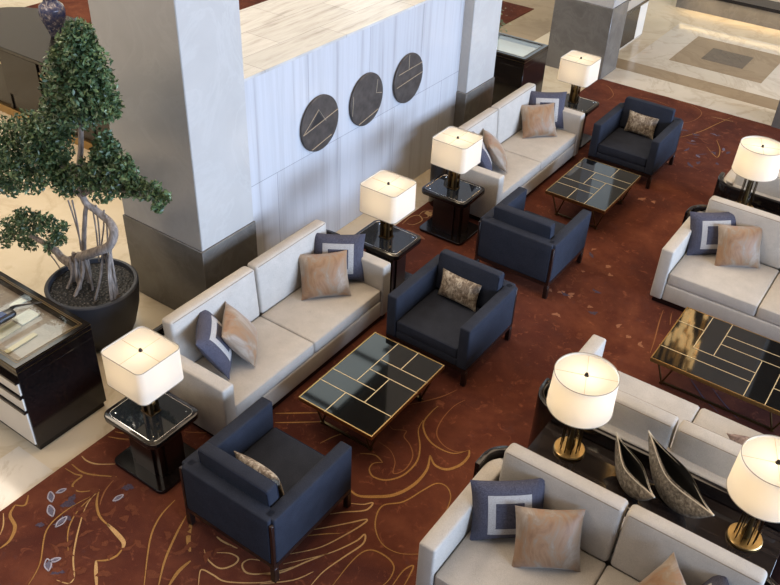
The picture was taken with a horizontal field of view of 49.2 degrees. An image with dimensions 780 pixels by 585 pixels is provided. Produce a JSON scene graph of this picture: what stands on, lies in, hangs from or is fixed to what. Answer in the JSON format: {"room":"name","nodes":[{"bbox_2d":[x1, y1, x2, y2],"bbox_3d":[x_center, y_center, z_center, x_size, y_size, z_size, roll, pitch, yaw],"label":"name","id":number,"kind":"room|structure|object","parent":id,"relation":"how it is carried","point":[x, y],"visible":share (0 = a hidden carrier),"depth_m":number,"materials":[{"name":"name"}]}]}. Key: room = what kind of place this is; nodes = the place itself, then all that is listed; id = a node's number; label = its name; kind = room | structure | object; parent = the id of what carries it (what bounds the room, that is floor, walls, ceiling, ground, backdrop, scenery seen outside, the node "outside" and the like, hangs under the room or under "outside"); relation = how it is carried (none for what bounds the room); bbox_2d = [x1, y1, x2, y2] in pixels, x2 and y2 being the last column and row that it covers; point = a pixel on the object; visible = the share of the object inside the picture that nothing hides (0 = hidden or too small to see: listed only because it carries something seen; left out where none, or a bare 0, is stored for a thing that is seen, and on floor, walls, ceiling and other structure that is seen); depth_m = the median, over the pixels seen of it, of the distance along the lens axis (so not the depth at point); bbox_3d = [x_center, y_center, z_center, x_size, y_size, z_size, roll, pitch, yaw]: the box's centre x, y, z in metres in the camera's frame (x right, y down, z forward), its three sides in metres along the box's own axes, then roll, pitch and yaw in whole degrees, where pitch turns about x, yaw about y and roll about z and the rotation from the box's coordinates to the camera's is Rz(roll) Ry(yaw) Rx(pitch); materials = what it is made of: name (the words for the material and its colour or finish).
{"room":"hotel lobby","nodes":[
{"label":"hotel lobby","id":0,"kind":"room"},
{"bbox_2d":[239,0,464,255],"bbox_3d":[-0.793,-2.059,9.623,1.285,2.226,4.100,24,42,26],"label":"wall","id":1,"kind":"structure","parent":0,"point":[295,52],"depth_m":8.92,"materials":[{"name":"stone"}]},
{"bbox_2d":[300,94,338,151],"bbox_3d":[-0.707,-1.705,8.586,0.034,0.588,0.588,24,42,26],"label":"disc","id":2,"kind":"object","parent":1,"relation":"attached to","point":[319,121],"visible":1,"depth_m":8.55,"materials":[{"name":"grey metal"}]},
{"bbox_2d":[349,72,382,125],"bbox_3d":[-0.251,-2.066,9.121,0.034,0.580,0.580,24,42,26],"label":"disc","id":3,"kind":"object","parent":1,"relation":"attached to","point":[366,96],"visible":1,"depth_m":9.09,"materials":[{"name":"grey metal"}]},
{"bbox_2d":[393,53,422,102],"bbox_3d":[0.207,-2.429,9.660,0.034,0.572,0.572,24,42,26],"label":"disc","id":4,"kind":"object","parent":1,"relation":"attached to","point":[408,74],"visible":1,"depth_m":9.63,"materials":[{"name":"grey metal"}]},
{"bbox_2d":[0,0,779,510],"bbox_3d":[1.233,-0.915,10.243,28.200,0.206,28.000,24,42,26],"label":"floor","id":5,"kind":"structure","parent":0,"point":[725,65],"depth_m":13.24,"materials":[{"name":"stone"}]},
{"bbox_2d":[0,271,105,449],"bbox_3d":[-3.186,0.507,7.109,1.438,0.900,0.713,24,42,26],"label":"display case","id":6,"kind":"object","parent":5,"relation":"on","point":[51,383],"visible":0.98,"depth_m":6.77,"materials":[{"name":"black wood"}]},
{"bbox_2d":[0,321,20,339],"bbox_3d":[-3.046,0.305,6.741,0.120,0.012,0.220,22,41,24],"label":"card","id":7,"kind":"object","parent":6,"relation":"on","point":[10,327],"visible":1,"depth_m":6.75,"materials":[{"name":"beige paper"}]},
{"bbox_2d":[9,298,26,307],"bbox_3d":[-3.071,0.087,7.034,0.070,0.012,0.120,22,41,24],"label":"card","id":8,"kind":"object","parent":6,"relation":"on","point":[21,300],"visible":0.8,"depth_m":7.04,"materials":[{"name":"beige paper"}]},
{"bbox_2d":[0,301,41,324],"bbox_3d":[-3.007,0.142,6.802,0.133,0.064,0.444,24,42,26],"label":"handset","id":9,"kind":"object","parent":6,"relation":"on","point":[9,313],"visible":1,"depth_m":6.74,"materials":[{"name":"black plastic"}]},
{"bbox_2d":[4,332,37,353],"bbox_3d":[-2.872,0.394,6.632,0.050,0.012,0.280,22,41,24],"label":"card","id":10,"kind":"object","parent":6,"relation":"on","point":[12,348],"visible":0.86,"depth_m":6.62,"materials":[{"name":"beige paper"}]},
{"bbox_2d":[12,309,39,325],"bbox_3d":[-2.944,0.199,6.891,0.135,0.012,0.170,22,41,24],"label":"card","id":11,"kind":"object","parent":6,"relation":"on","point":[28,315],"visible":0.94,"depth_m":6.88,"materials":[{"name":"beige paper"}]},
{"bbox_2d":[0,7,109,149],"bbox_3d":[-4.100,-2.792,11.393,4.110,1.049,1.300,24,42,26],"label":"reception desk","id":12,"kind":"object","parent":5,"relation":"on","point":[24,38],"visible":0.31,"depth_m":11.24,"materials":[{"name":"black"}]},
{"bbox_2d":[0,7,95,67],"bbox_3d":[-4.081,-3.194,11.097,4.110,0.050,1.300,24,42,26],"label":"countertop","id":13,"kind":"structure","parent":12,"relation":"on","point":[23,34],"depth_m":11.32,"materials":[{"name":"black"}]},
{"bbox_2d":[38,0,65,36],"bbox_3d":[-4.423,-3.628,11.178,0.344,0.524,0.344,24,42,26],"label":"vase","id":14,"kind":"object","parent":12,"relation":"on","point":[52,13],"visible":0.8,"depth_m":11.05,"materials":[{"name":"ceramic"}]},
{"bbox_2d":[0,16,172,351],"bbox_3d":[-2.729,-0.887,7.167,2.599,3.108,0.811,24,42,26],"label":"potted tree","id":15,"kind":"object","parent":5,"relation":"on","point":[103,291],"visible":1,"depth_m":7.00,"materials":[{"name":"green plant"}]},
{"bbox_2d":[88,0,257,309],"bbox_3d":[-1.756,-4.019,5.667,1.064,10.000,0.704,24,42,26],"label":"column","id":16,"kind":"structure","parent":5,"relation":"on","point":[177,64],"depth_m":7.24,"materials":[{"name":"stone"}]},
{"bbox_2d":[27,0,532,25],"bbox_3d":[-2.070,-5.110,15.536,7.000,0.010,6.800,24,42,26],"label":"carpet","id":17,"kind":"object","parent":5,"relation":"on","point":[74,8],"visible":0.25,"depth_m":15.64,"materials":[{"name":"red carpet"}]},
{"bbox_2d":[0,79,779,584],"bbox_3d":[2.848,1.501,6.896,8.800,0.014,14.124,24,42,26],"label":"carpet","id":18,"kind":"object","parent":5,"relation":"on","point":[90,521],"visible":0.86,"depth_m":7.14,"materials":[{"name":"red carpet"}]},
{"bbox_2d":[104,391,198,493],"bbox_3d":[-1.826,1.126,6.635,0.580,0.542,0.490,24,42,26],"label":"end table","id":19,"kind":"object","parent":18,"relation":"on","point":[155,455],"visible":0.75,"depth_m":6.52,"materials":[{"name":"black wood"}]},
{"bbox_2d":[101,326,183,417],"bbox_3d":[-1.806,0.651,6.302,0.435,0.622,0.415,24,42,26],"label":"table lamp","id":20,"kind":"object","parent":19,"relation":"on","point":[143,364],"visible":1,"depth_m":6.11,"materials":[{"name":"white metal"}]},
{"bbox_2d":[102,328,177,373],"bbox_3d":[-1.795,0.421,6.132,0.418,0.001,0.398,24,42,26],"label":"diffuser","id":21,"kind":"object","parent":20,"relation":"attached to","point":[160,349],"depth_m":6.13,"materials":[{"name":"white fabric"}]},
{"bbox_2d":[179,397,351,582],"bbox_3d":[-0.885,1.347,6.184,0.868,0.794,0.875,24,42,26],"label":"armchair","id":22,"kind":"object","parent":18,"relation":"on","point":[228,495],"visible":1,"depth_m":5.94,"materials":[{"name":"blue fabric"}]},
{"bbox_2d":[198,442,278,506],"bbox_3d":[-1.037,1.322,5.886,0.646,0.412,0.128,24,47,26],"label":"cushion","id":23,"kind":"object","parent":22,"relation":"on","point":[227,469],"depth_m":5.75,"materials":[{"name":"blue fabric"}]},
{"bbox_2d":[234,451,283,497],"bbox_3d":[-0.917,1.295,6.015,0.433,0.275,0.136,27,43,29],"label":"lumbar cushion","id":24,"kind":"object","parent":22,"relation":"on","point":[250,462],"visible":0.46,"depth_m":5.93,"materials":[{"name":"beige fabric"}]},
{"bbox_2d":[243,428,323,498],"bbox_3d":[-0.828,1.354,6.296,0.650,0.139,0.662,24,42,26],"label":"seat cushion","id":25,"kind":"object","parent":22,"relation":"on","point":[286,456],"depth_m":6.38,"materials":[{"name":"blue fabric"}]},
{"bbox_2d":[153,220,390,435],"bbox_3d":[-1.035,0.217,7.619,0.965,0.894,2.350,24,42,26],"label":"sofa","id":26,"kind":"object","parent":18,"relation":"on","point":[297,337],"visible":0.55,"depth_m":7.49,"materials":[{"name":"beige fabric"}]},
{"bbox_2d":[162,266,258,361],"bbox_3d":[-1.510,0.211,7.284,0.166,0.522,0.981,21,40,29],"label":"cushion","id":27,"kind":"object","parent":26,"relation":"on","point":[240,289],"depth_m":7.16,"materials":[{"name":"beige fabric"}]},
{"bbox_2d":[195,310,231,379],"bbox_3d":[-1.452,0.403,7.042,0.284,0.443,0.506,-5,37,-10],"label":"throw pillow","id":28,"kind":"object","parent":26,"relation":"on","point":[209,341],"visible":0.87,"depth_m":6.91,"materials":[{"name":"blue fabric"}]},
{"bbox_2d":[221,301,257,366],"bbox_3d":[-1.261,0.351,7.170,0.288,0.374,0.449,-3,37,-8],"label":"throw pillow","id":29,"kind":"object","parent":26,"relation":"on","point":[238,332],"visible":1,"depth_m":7.06,"materials":[{"name":"beige fabric"}]},
{"bbox_2d":[195,317,313,415],"bbox_3d":[-1.211,0.609,7.298,0.650,0.159,0.993,24,42,26],"label":"seat cushion","id":30,"kind":"object","parent":26,"relation":"on","point":[283,351],"depth_m":7.23,"materials":[{"name":"beige fabric"}]},
{"bbox_2d":[247,220,325,312],"bbox_3d":[-0.933,-0.256,7.953,0.166,0.522,0.981,21,40,29],"label":"cushion","id":31,"kind":"object","parent":26,"relation":"on","point":[277,274],"depth_m":7.79,"materials":[{"name":"beige fabric"}]},
{"bbox_2d":[261,280,379,352],"bbox_3d":[-0.634,0.142,7.967,0.650,0.159,0.993,24,42,26],"label":"seat cushion","id":32,"kind":"object","parent":26,"relation":"on","point":[321,322],"depth_m":7.81,"materials":[{"name":"beige fabric"}]},
{"bbox_2d":[298,250,350,299],"bbox_3d":[-0.613,-0.163,7.949,0.477,0.356,0.283,-5,37,-10],"label":"throw pillow","id":33,"kind":"object","parent":26,"relation":"on","point":[322,275],"visible":1,"depth_m":7.88,"materials":[{"name":"beige fabric"}]},
{"bbox_2d":[314,233,365,280],"bbox_3d":[-0.492,-0.338,8.104,0.513,0.447,0.237,1,36,-2],"label":"throw pillow","id":34,"kind":"object","parent":26,"relation":"on","point":[324,243],"visible":0.62,"depth_m":8.02,"materials":[{"name":"blue fabric"}]},
{"bbox_2d":[298,332,444,450],"bbox_3d":[-0.145,0.880,7.232,0.747,0.356,1.067,24,42,26],"label":"coffee table","id":35,"kind":"object","parent":18,"relation":"on","point":[368,388],"visible":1,"depth_m":7.09,"materials":[{"name":"black glass"}]},
{"bbox_2d":[356,220,420,292],"bbox_3d":[-0.046,-0.341,8.736,0.580,0.542,0.490,24,42,26],"label":"end table","id":36,"kind":"object","parent":18,"relation":"on","point":[394,250],"visible":0.57,"depth_m":8.57,"materials":[{"name":"black wood"}]},
{"bbox_2d":[359,169,416,239],"bbox_3d":[-0.026,-0.815,8.403,0.435,0.622,0.415,24,42,26],"label":"table lamp","id":37,"kind":"object","parent":36,"relation":"on","point":[386,196],"visible":1,"depth_m":8.21,"materials":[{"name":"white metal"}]},
{"bbox_2d":[361,171,415,196],"bbox_3d":[-0.015,-1.046,8.233,0.418,0.001,0.398,24,42,26],"label":"diffuser","id":38,"kind":"object","parent":37,"relation":"attached to","point":[384,176],"depth_m":8.24,"materials":[{"name":"white fabric"}]},
{"bbox_2d":[386,249,517,386],"bbox_3d":[0.572,0.167,7.876,0.868,0.794,0.875,24,42,26],"label":"armchair","id":39,"kind":"object","parent":18,"relation":"on","point":[440,328],"visible":0.94,"depth_m":7.75,"materials":[{"name":"blue fabric"}]},
{"bbox_2d":[397,289,479,357],"bbox_3d":[0.509,0.273,7.847,0.650,0.139,0.662,24,42,26],"label":"seat cushion","id":40,"kind":"object","parent":39,"relation":"on","point":[433,322],"depth_m":7.75,"materials":[{"name":"blue fabric"}]},
{"bbox_2d":[437,268,481,311],"bbox_3d":[0.644,-0.025,7.929,0.433,0.265,0.134,28,43,30],"label":"lumbar cushion","id":41,"kind":"object","parent":39,"relation":"on","point":[454,287],"visible":1,"depth_m":7.88,"materials":[{"name":"beige fabric"}]},
{"bbox_2d":[436,249,503,306],"bbox_3d":[0.738,-0.115,7.947,0.646,0.412,0.128,24,36,26],"label":"cushion","id":42,"kind":"object","parent":39,"relation":"on","point":[491,279],"depth_m":7.84,"materials":[{"name":"blue fabric"}]},
{"bbox_2d":[419,174,484,245],"bbox_3d":[0.693,-0.939,9.594,0.580,0.542,0.490,24,42,26],"label":"end table","id":43,"kind":"object","parent":18,"relation":"on","point":[449,222],"visible":0.97,"depth_m":9.50,"materials":[{"name":"black wood"}]},
{"bbox_2d":[430,126,482,190],"bbox_3d":[0.713,-1.413,9.261,0.435,0.622,0.415,24,42,26],"label":"table lamp","id":44,"kind":"object","parent":43,"relation":"on","point":[457,150],"visible":1,"depth_m":9.07,"materials":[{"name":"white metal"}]},
{"bbox_2d":[433,127,481,148],"bbox_3d":[0.724,-1.644,9.091,0.418,0.001,0.398,24,42,26],"label":"diffuser","id":45,"kind":"object","parent":44,"relation":"attached to","point":[454,132],"depth_m":9.10,"materials":[{"name":"white fabric"}]},
{"bbox_2d":[428,83,584,220],"bbox_3d":[1.464,-1.805,10.520,0.965,0.894,2.350,24,42,26],"label":"sofa","id":46,"kind":"object","parent":18,"relation":"on","point":[531,161],"visible":0.56,"depth_m":10.48,"materials":[{"name":"beige fabric"}]},
{"bbox_2d":[458,108,497,136],"bbox_3d":[0.989,-1.812,10.184,0.166,0.522,0.981,21,40,29],"label":"cushion","id":47,"kind":"object","parent":46,"relation":"on","point":[487,119],"depth_m":10.17,"materials":[{"name":"beige fabric"}]},
{"bbox_2d":[473,131,491,170],"bbox_3d":[1.053,-1.624,9.949,0.284,0.443,0.506,-5,37,-10],"label":"throw pillow","id":48,"kind":"object","parent":46,"relation":"on","point":[486,162],"visible":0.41,"depth_m":9.80,"materials":[{"name":"blue fabric"}]},
{"bbox_2d":[483,128,506,172],"bbox_3d":[1.243,-1.677,10.077,0.288,0.374,0.449,-3,37,-8],"label":"throw pillow","id":49,"kind":"object","parent":46,"relation":"on","point":[497,154],"visible":0.88,"depth_m":9.95,"materials":[{"name":"beige fabric"}]},
{"bbox_2d":[491,83,535,142],"bbox_3d":[1.566,-2.279,10.854,0.166,0.522,0.981,21,40,29],"label":"cushion","id":50,"kind":"object","parent":46,"relation":"on","point":[509,117],"depth_m":10.70,"materials":[{"name":"beige fabric"}]},
{"bbox_2d":[492,151,539,200],"bbox_3d":[1.288,-1.414,10.198,0.650,0.159,0.993,24,42,26],"label":"seat cushion","id":51,"kind":"object","parent":46,"relation":"on","point":[522,169],"depth_m":10.18,"materials":[{"name":"beige fabric"}]},
{"bbox_2d":[501,128,575,170],"bbox_3d":[1.865,-1.881,10.868,0.650,0.159,0.993,24,42,26],"label":"seat cushion","id":52,"kind":"object","parent":46,"relation":"on","point":[546,151],"depth_m":10.72,"materials":[{"name":"beige fabric"}]},
{"bbox_2d":[521,103,556,138],"bbox_3d":[1.892,-2.191,10.856,0.477,0.356,0.283,-5,37,-10],"label":"throw pillow","id":53,"kind":"object","parent":46,"relation":"on","point":[537,120],"visible":1,"depth_m":10.79,"materials":[{"name":"beige fabric"}]},
{"bbox_2d":[529,91,566,128],"bbox_3d":[2.013,-2.366,11.011,0.513,0.447,0.237,1,36,-2],"label":"throw pillow","id":54,"kind":"object","parent":46,"relation":"on","point":[536,98],"visible":0.6,"depth_m":10.92,"materials":[{"name":"blue fabric"}]},
{"bbox_2d":[474,187,590,298],"bbox_3d":[1.508,-0.611,8.990,0.868,0.794,0.875,24,42,26],"label":"armchair","id":55,"kind":"object","parent":18,"relation":"on","point":[531,246],"visible":1,"depth_m":8.69,"materials":[{"name":"blue fabric"}]},
{"bbox_2d":[494,203,554,239],"bbox_3d":[1.356,-0.636,8.692,0.646,0.412,0.128,24,47,26],"label":"cushion","id":56,"kind":"object","parent":55,"relation":"on","point":[523,221],"depth_m":8.56,"materials":[{"name":"blue fabric"}]},
{"bbox_2d":[525,210,565,235],"bbox_3d":[1.565,-0.603,9.102,0.650,0.139,0.662,24,42,26],"label":"seat cushion","id":57,"kind":"object","parent":55,"relation":"on","point":[558,226],"depth_m":9.21,"materials":[{"name":"blue fabric"}]},
{"bbox_2d":[564,93,598,149],"bbox_3d":[2.459,-2.343,11.609,0.580,0.542,0.490,24,42,26],"label":"end table","id":58,"kind":"object","parent":18,"relation":"on","point":[587,106],"visible":0.37,"depth_m":11.44,"materials":[{"name":"black wood"}]},
{"bbox_2d":[557,50,600,103],"bbox_3d":[2.479,-2.817,11.276,0.435,0.622,0.415,24,42,26],"label":"table lamp","id":59,"kind":"object","parent":58,"relation":"on","point":[579,69],"visible":1,"depth_m":11.09,"materials":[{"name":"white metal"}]},
{"bbox_2d":[562,51,600,64],"bbox_3d":[2.490,-3.048,11.106,0.418,0.001,0.398,24,42,26],"label":"diffuser","id":60,"kind":"object","parent":59,"relation":"attached to","point":[576,54],"depth_m":11.12,"materials":[{"name":"white fabric"}]},
{"bbox_2d":[545,157,640,228],"bbox_3d":[2.399,-1.148,10.143,0.747,0.356,1.067,24,42,26],"label":"coffee table","id":61,"kind":"object","parent":18,"relation":"on","point":[596,186],"visible":0.98,"depth_m":10.00,"materials":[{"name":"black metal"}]},
{"bbox_2d":[416,443,777,584],"bbox_3d":[1.324,1.880,5.519,2.130,0.894,1.105,24,42,26],"label":"sofa","id":62,"kind":"object","parent":18,"relation":"on","point":[622,543],"visible":0.69,"depth_m":5.60,"materials":[{"name":"beige fabric"}]},
{"bbox_2d":[470,478,544,540],"bbox_3d":[0.799,1.472,5.776,0.530,0.465,0.241,-1,37,-5],"label":"throw pillow","id":63,"kind":"object","parent":62,"relation":"on","point":[494,503],"visible":0.78,"depth_m":5.69,"materials":[{"name":"blue fabric"}]},
{"bbox_2d":[434,530,605,584],"bbox_3d":[0.873,1.889,5.699,0.883,0.159,0.790,24,42,26],"label":"seat cushion","id":64,"kind":"object","parent":62,"relation":"on","point":[487,561],"depth_m":5.64,"materials":[{"name":"beige fabric"}]},
{"bbox_2d":[512,506,585,571],"bbox_3d":[1.043,1.627,5.624,0.460,0.405,0.260,2,36,-1],"label":"throw pillow","id":65,"kind":"object","parent":62,"relation":"on","point":[545,538],"visible":1,"depth_m":5.55,"materials":[{"name":"beige fabric"}]},
{"bbox_2d":[499,443,628,560],"bbox_3d":[1.150,1.423,5.813,0.871,0.522,0.166,24,38,26],"label":"cushion","id":66,"kind":"object","parent":62,"relation":"on","point":[603,521],"depth_m":5.66,"materials":[{"name":"beige fabric"}]},
{"bbox_2d":[596,566,639,584],"bbox_3d":[1.598,2.216,5.302,0.883,0.159,0.790,24,42,26],"label":"seat cushion","id":67,"kind":"object","parent":62,"relation":"on","point":[610,575],"depth_m":5.63,"materials":[{"name":"beige fabric"}]},
{"bbox_2d":[637,552,685,584],"bbox_3d":[1.675,1.907,5.220,0.257,0.419,0.462,-1,37,-4],"label":"throw pillow","id":68,"kind":"object","parent":62,"relation":"on","point":[668,572],"visible":1,"depth_m":5.21,"materials":[{"name":"beige fabric"}]},
{"bbox_2d":[611,504,766,584],"bbox_3d":[1.876,1.751,5.416,0.871,0.522,0.166,24,38,26],"label":"cushion","id":69,"kind":"object","parent":62,"relation":"on","point":[641,542],"depth_m":5.34,"materials":[{"name":"beige fabric"}]},
{"bbox_2d":[702,575,728,584],"bbox_3d":[1.947,1.981,5.168,0.252,0.437,0.467,2,36,-1],"label":"throw pillow","id":70,"kind":"object","parent":62,"relation":"on","point":[718,579],"visible":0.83,"depth_m":5.17,"materials":[{"name":"fabric"}]},
{"bbox_2d":[587,96,683,188],"bbox_3d":[3.157,-1.977,10.946,0.868,0.794,0.875,24,42,26],"label":"armchair","id":71,"kind":"object","parent":18,"relation":"on","point":[610,144],"visible":0.98,"depth_m":10.82,"materials":[{"name":"blue fabric"}]},
{"bbox_2d":[597,128,654,166],"bbox_3d":[3.094,-1.871,10.918,0.650,0.139,0.662,24,42,26],"label":"seat cushion","id":72,"kind":"object","parent":71,"relation":"on","point":[620,146],"depth_m":10.79,"materials":[{"name":"blue fabric"}]},
{"bbox_2d":[624,110,658,138],"bbox_3d":[3.243,-2.166,10.996,0.408,0.265,0.134,28,43,30],"label":"lumbar cushion","id":73,"kind":"object","parent":71,"relation":"on","point":[637,123],"visible":1,"depth_m":10.95,"materials":[{"name":"beige fabric"}]},
{"bbox_2d":[619,96,675,136],"bbox_3d":[3.323,-2.259,11.017,0.646,0.412,0.128,24,36,26],"label":"cushion","id":74,"kind":"object","parent":71,"relation":"on","point":[665,114],"depth_m":10.93,"materials":[{"name":"blue fabric"}]},
{"bbox_2d":[527,421,779,576],"bbox_3d":[1.812,1.638,6.157,1.780,0.564,0.430,24,42,26],"label":"console table","id":75,"kind":"object","parent":18,"relation":"on","point":[597,465],"visible":0.3,"depth_m":5.92,"materials":[{"name":"brown wood"}]},
{"bbox_2d":[546,352,619,460],"bbox_3d":[1.337,0.857,6.066,0.467,0.762,0.467,24,42,26],"label":"table lamp","id":76,"kind":"object","parent":75,"relation":"on","point":[583,389],"visible":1,"depth_m":5.84,"materials":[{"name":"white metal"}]},
{"bbox_2d":[555,355,617,395],"bbox_3d":[1.351,0.571,5.855,0.432,0.001,0.432,24,42,26],"label":"diffuser","id":77,"kind":"object","parent":76,"relation":"attached to","point":[578,364],"depth_m":5.86,"materials":[{"name":"white fabric"}]},
{"bbox_2d":[615,432,654,500],"bbox_3d":[1.681,1.277,5.944,0.158,0.253,0.603,-6,37,-11],"label":"vessel","id":78,"kind":"object","parent":75,"relation":"on","point":[631,475],"visible":1,"depth_m":5.92,"materials":[{"name":"metal"}]},
{"bbox_2d":[648,430,714,517],"bbox_3d":[1.954,1.325,5.854,0.196,0.302,0.783,-9,38,-16],"label":"vessel","id":79,"kind":"object","parent":75,"relation":"on","point":[675,485],"visible":1,"depth_m":5.82,"materials":[{"name":"metal"}]},
{"bbox_2d":[726,434,779,552],"bbox_3d":[2.385,1.341,5.479,0.467,0.762,0.467,24,42,26],"label":"table lamp","id":80,"kind":"object","parent":75,"relation":"on","point":[753,481],"visible":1,"depth_m":5.30,"materials":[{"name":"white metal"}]},
{"bbox_2d":[742,437,779,486],"bbox_3d":[2.398,1.054,5.268,0.432,0.001,0.432,24,42,26],"label":"diffuser","id":81,"kind":"object","parent":80,"relation":"attached to","point":[763,448],"depth_m":5.30,"materials":[{"name":"white fabric"}]},
{"bbox_2d":[528,334,779,583],"bbox_3d":[2.247,1.133,6.591,2.130,0.894,1.105,24,42,26],"label":"sofa","id":82,"kind":"object","parent":18,"relation":"on","point":[700,441],"visible":0.33,"depth_m":6.25,"materials":[{"name":"beige fabric"}]},
{"bbox_2d":[608,390,678,447],"bbox_3d":[1.709,0.963,6.473,0.871,0.522,0.166,24,46,26],"label":"cushion","id":83,"kind":"object","parent":82,"relation":"on","point":[632,416],"depth_m":6.24,"materials":[{"name":"beige fabric"}]},
{"bbox_2d":[618,371,699,447],"bbox_3d":[1.962,1.007,6.963,0.883,0.159,0.790,24,42,26],"label":"seat cushion","id":84,"kind":"object","parent":82,"relation":"on","point":[684,409],"depth_m":7.03,"materials":[{"name":"beige fabric"}]},
{"bbox_2d":[671,420,741,478],"bbox_3d":[2.434,1.290,6.076,0.871,0.522,0.166,24,46,26],"label":"cushion","id":85,"kind":"object","parent":82,"relation":"on","point":[703,449],"depth_m":6.03,"materials":[{"name":"beige fabric"}]},
{"bbox_2d":[693,408,760,438],"bbox_3d":[2.687,1.334,6.566,0.883,0.159,0.790,24,42,26],"label":"seat cushion","id":86,"kind":"object","parent":82,"relation":"on","point":[707,419],"depth_m":6.82,"materials":[{"name":"beige fabric"}]},
{"bbox_2d":[726,433,749,444],"bbox_3d":[2.752,1.223,6.327,0.241,0.420,0.516,-24,44,-31],"label":"throw pillow","id":87,"kind":"object","parent":82,"relation":"on","point":[740,439],"visible":0.11,"depth_m":6.33,"materials":[{"name":"beige fabric"}]},
{"bbox_2d":[650,196,779,341],"bbox_3d":[3.826,-0.166,8.452,2.130,0.894,1.105,24,42,26],"label":"sofa","id":88,"kind":"object","parent":18,"relation":"on","point":[748,298],"visible":0.71,"depth_m":8.51,"materials":[{"name":"beige fabric"}]},
{"bbox_2d":[686,211,735,254],"bbox_3d":[3.319,-0.608,8.754,0.530,0.465,0.241,-1,37,-5],"label":"throw pillow","id":89,"kind":"object","parent":88,"relation":"on","point":[703,239],"visible":0.72,"depth_m":8.67,"materials":[{"name":"blue fabric"}]},
{"bbox_2d":[667,252,778,315],"bbox_3d":[3.376,-0.158,8.632,0.883,0.159,0.790,24,42,26],"label":"seat cushion","id":90,"kind":"object","parent":88,"relation":"on","point":[735,290],"depth_m":8.47,"materials":[{"name":"beige fabric"}]},
{"bbox_2d":[714,224,761,268],"bbox_3d":[3.531,-0.466,8.619,0.460,0.405,0.260,2,36,-1],"label":"throw pillow","id":91,"kind":"object","parent":88,"relation":"on","point":[739,246],"visible":1,"depth_m":8.55,"materials":[{"name":"beige fabric"}]},
{"bbox_2d":[706,196,779,268],"bbox_3d":[3.653,-0.623,8.746,0.871,0.522,0.166,24,38,26],"label":"cushion","id":92,"kind":"object","parent":88,"relation":"on","point":[745,215],"depth_m":8.61,"materials":[{"name":"beige fabric"}]},
{"bbox_2d":[756,273,779,325],"bbox_3d":[4.101,0.169,8.235,0.883,0.159,0.790,24,42,26],"label":"seat cushion","id":93,"kind":"object","parent":88,"relation":"on","point":[768,304],"depth_m":8.18,"materials":[{"name":"beige fabric"}]},
{"bbox_2d":[650,307,779,432],"bbox_3d":[3.060,0.722,7.653,1.234,0.356,0.937,24,42,26],"label":"coffee table","id":94,"kind":"object","parent":18,"relation":"on","point":[743,364],"visible":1,"depth_m":7.54,"materials":[{"name":"black glass"}]},
{"bbox_2d":[713,169,779,213],"bbox_3d":[4.783,-0.920,9.535,2.130,0.894,1.105,24,42,26],"label":"sofa","id":95,"kind":"object","parent":18,"relation":"on","point":[767,194],"visible":0.35,"depth_m":9.39,"materials":[{"name":"black wood"}]},
{"bbox_2d":[734,171,779,198],"bbox_3d":[4.245,-1.090,9.417,0.871,0.522,0.166,24,46,26],"label":"cushion","id":96,"kind":"object","parent":95,"relation":"on","point":[771,189],"depth_m":9.36,"materials":[{"name":"beige fabric"}]},
{"bbox_2d":[726,197,779,215],"bbox_3d":[4.337,-0.406,9.088,1.780,0.564,0.430,24,42,26],"label":"console table","id":97,"kind":"object","parent":18,"relation":"on","point":[734,200],"visible":0.12,"depth_m":9.27,"materials":[{"name":"brown wood"}]},
{"bbox_2d":[732,136,779,207],"bbox_3d":[3.848,-1.222,9.044,0.467,0.762,0.467,24,42,26],"label":"table lamp","id":98,"kind":"object","parent":97,"relation":"on","point":[757,158],"visible":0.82,"depth_m":8.81,"materials":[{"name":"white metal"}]},
{"bbox_2d":[741,138,779,154],"bbox_3d":[3.862,-1.508,8.833,0.432,0.001,0.432,24,42,26],"label":"diffuser","id":99,"kind":"object","parent":98,"relation":"attached to","point":[757,142],"depth_m":8.85,"materials":[{"name":"white fabric"}]},
{"bbox_2d":[453,0,501,126],"bbox_3d":[0.917,-6.152,8.728,1.004,10.000,0.724,24,42,26],"label":"column","id":100,"kind":"structure","parent":5,"relation":"on","point":[481,21],"depth_m":10.67,"materials":[{"name":"paint"}]},
{"bbox_2d":[491,32,548,105],"bbox_3d":[1.382,-3.362,12.677,1.676,0.860,0.726,24,42,26],"label":"display case","id":101,"kind":"object","parent":5,"relation":"on","point":[519,61],"visible":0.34,"depth_m":12.19,"materials":[{"name":"black wood"}]},
{"bbox_2d":[499,8,511,31],"bbox_3d":[1.552,-3.842,12.208,0.367,0.480,0.331,19,40,21],"label":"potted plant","id":102,"kind":"object","parent":101,"relation":"on","point":[501,21],"visible":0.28,"depth_m":12.16,"materials":[{"name":"green plant"}]},
{"bbox_2d":[546,0,628,79],"bbox_3d":[3.310,-7.714,10.997,0.974,10.000,0.624,24,42,26],"label":"column","id":103,"kind":"structure","parent":5,"relation":"on","point":[595,27],"depth_m":13.33,"materials":[{"name":"stone"}]},
{"bbox_2d":[619,0,648,49],"bbox_3d":[3.848,-4.959,14.798,0.925,1.100,1.100,24,42,26],"label":"base cabinet","id":104,"kind":"object","parent":5,"relation":"on","point":[637,9],"visible":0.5,"depth_m":14.68,"materials":[{"name":"beige paint"}]},
{"bbox_2d":[771,100,779,128],"bbox_3d":[6.303,-6.377,9.380,1.004,10.000,0.624,24,42,26],"label":"column","id":105,"kind":"structure","parent":5,"relation":"on","point":[776,121],"depth_m":12.26,"materials":[{"name":"stone"}]},
{"bbox_2d":[676,0,779,29],"bbox_3d":[9.482,-4.696,15.427,8.150,0.360,2.000,24,42,26],"label":"wall","id":106,"kind":"structure","parent":0,"point":[765,13],"depth_m":16.04,"materials":[{"name":"stone"}]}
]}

